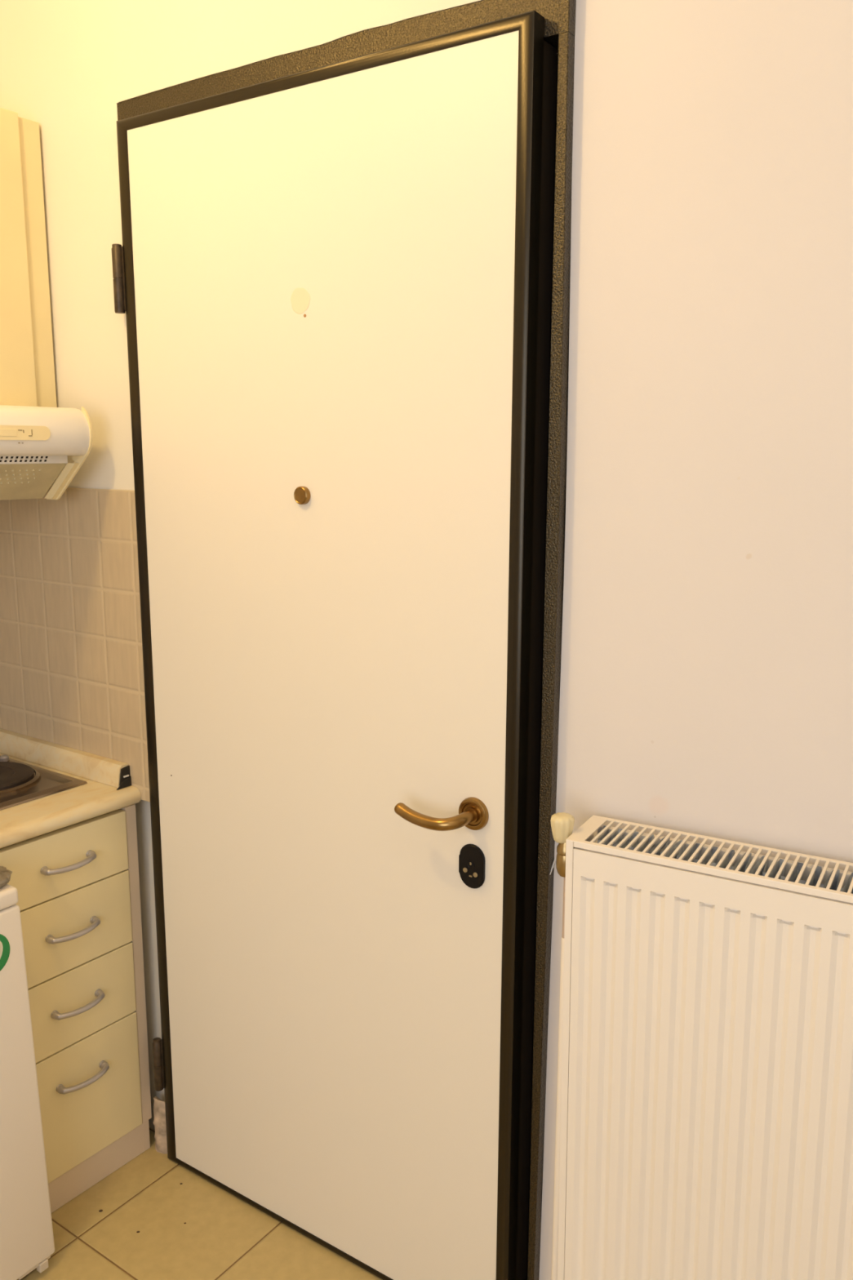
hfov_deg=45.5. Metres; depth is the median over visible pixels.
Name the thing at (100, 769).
upstand
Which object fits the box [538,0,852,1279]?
wall
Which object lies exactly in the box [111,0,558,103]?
wall
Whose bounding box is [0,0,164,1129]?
wall
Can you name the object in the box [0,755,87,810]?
cooktop
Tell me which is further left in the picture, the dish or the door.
the dish
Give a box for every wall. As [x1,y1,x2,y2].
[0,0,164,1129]
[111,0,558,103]
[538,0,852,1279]
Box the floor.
[17,1127,382,1279]
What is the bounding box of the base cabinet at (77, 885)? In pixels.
[0,804,151,1213]
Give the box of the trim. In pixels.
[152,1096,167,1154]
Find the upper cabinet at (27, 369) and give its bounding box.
[0,107,57,407]
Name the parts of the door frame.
frame post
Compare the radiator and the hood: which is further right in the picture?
the radiator
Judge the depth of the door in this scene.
1.70 m
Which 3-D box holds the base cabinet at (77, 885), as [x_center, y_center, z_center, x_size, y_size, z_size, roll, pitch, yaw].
[-0.884,0.722,2.174,0.540,0.788,0.322,8,13,36]
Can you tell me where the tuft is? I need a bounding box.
[550,857,555,874]
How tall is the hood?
0.176 m
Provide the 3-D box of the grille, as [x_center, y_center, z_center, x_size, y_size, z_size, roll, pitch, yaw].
[0.646,0.317,1.241,0.971,0.003,0.110,6,12,29]
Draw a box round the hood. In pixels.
[0,404,93,500]
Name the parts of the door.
lever, lock plate, handle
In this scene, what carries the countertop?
on the base cabinet at (77, 885)
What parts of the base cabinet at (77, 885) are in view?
drawer, handle, handle, drawer, handle, drawer, handle, drawer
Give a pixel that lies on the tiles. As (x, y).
(72, 667)
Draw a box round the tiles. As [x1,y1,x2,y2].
[0,487,150,802]
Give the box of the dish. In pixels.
[0,866,12,888]
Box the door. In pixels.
[111,9,556,1279]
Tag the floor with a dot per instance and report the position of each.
(223, 1237)
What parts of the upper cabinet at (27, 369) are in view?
door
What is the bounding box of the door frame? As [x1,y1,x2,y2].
[116,0,576,1279]
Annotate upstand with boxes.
[0,728,131,790]
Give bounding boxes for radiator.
[550,812,852,1279]
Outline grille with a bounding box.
[566,815,852,897]
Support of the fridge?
on the floor
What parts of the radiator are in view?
valve knob, rail, panel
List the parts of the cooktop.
knob, hot plate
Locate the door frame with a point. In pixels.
(559, 15)
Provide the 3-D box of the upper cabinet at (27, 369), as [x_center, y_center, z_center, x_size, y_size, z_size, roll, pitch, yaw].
[-1.095,-0.690,1.786,0.345,0.540,0.761,8,13,35]
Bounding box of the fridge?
[0,884,54,1279]
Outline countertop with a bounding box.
[0,752,141,848]
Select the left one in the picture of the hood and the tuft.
the hood
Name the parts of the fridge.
trim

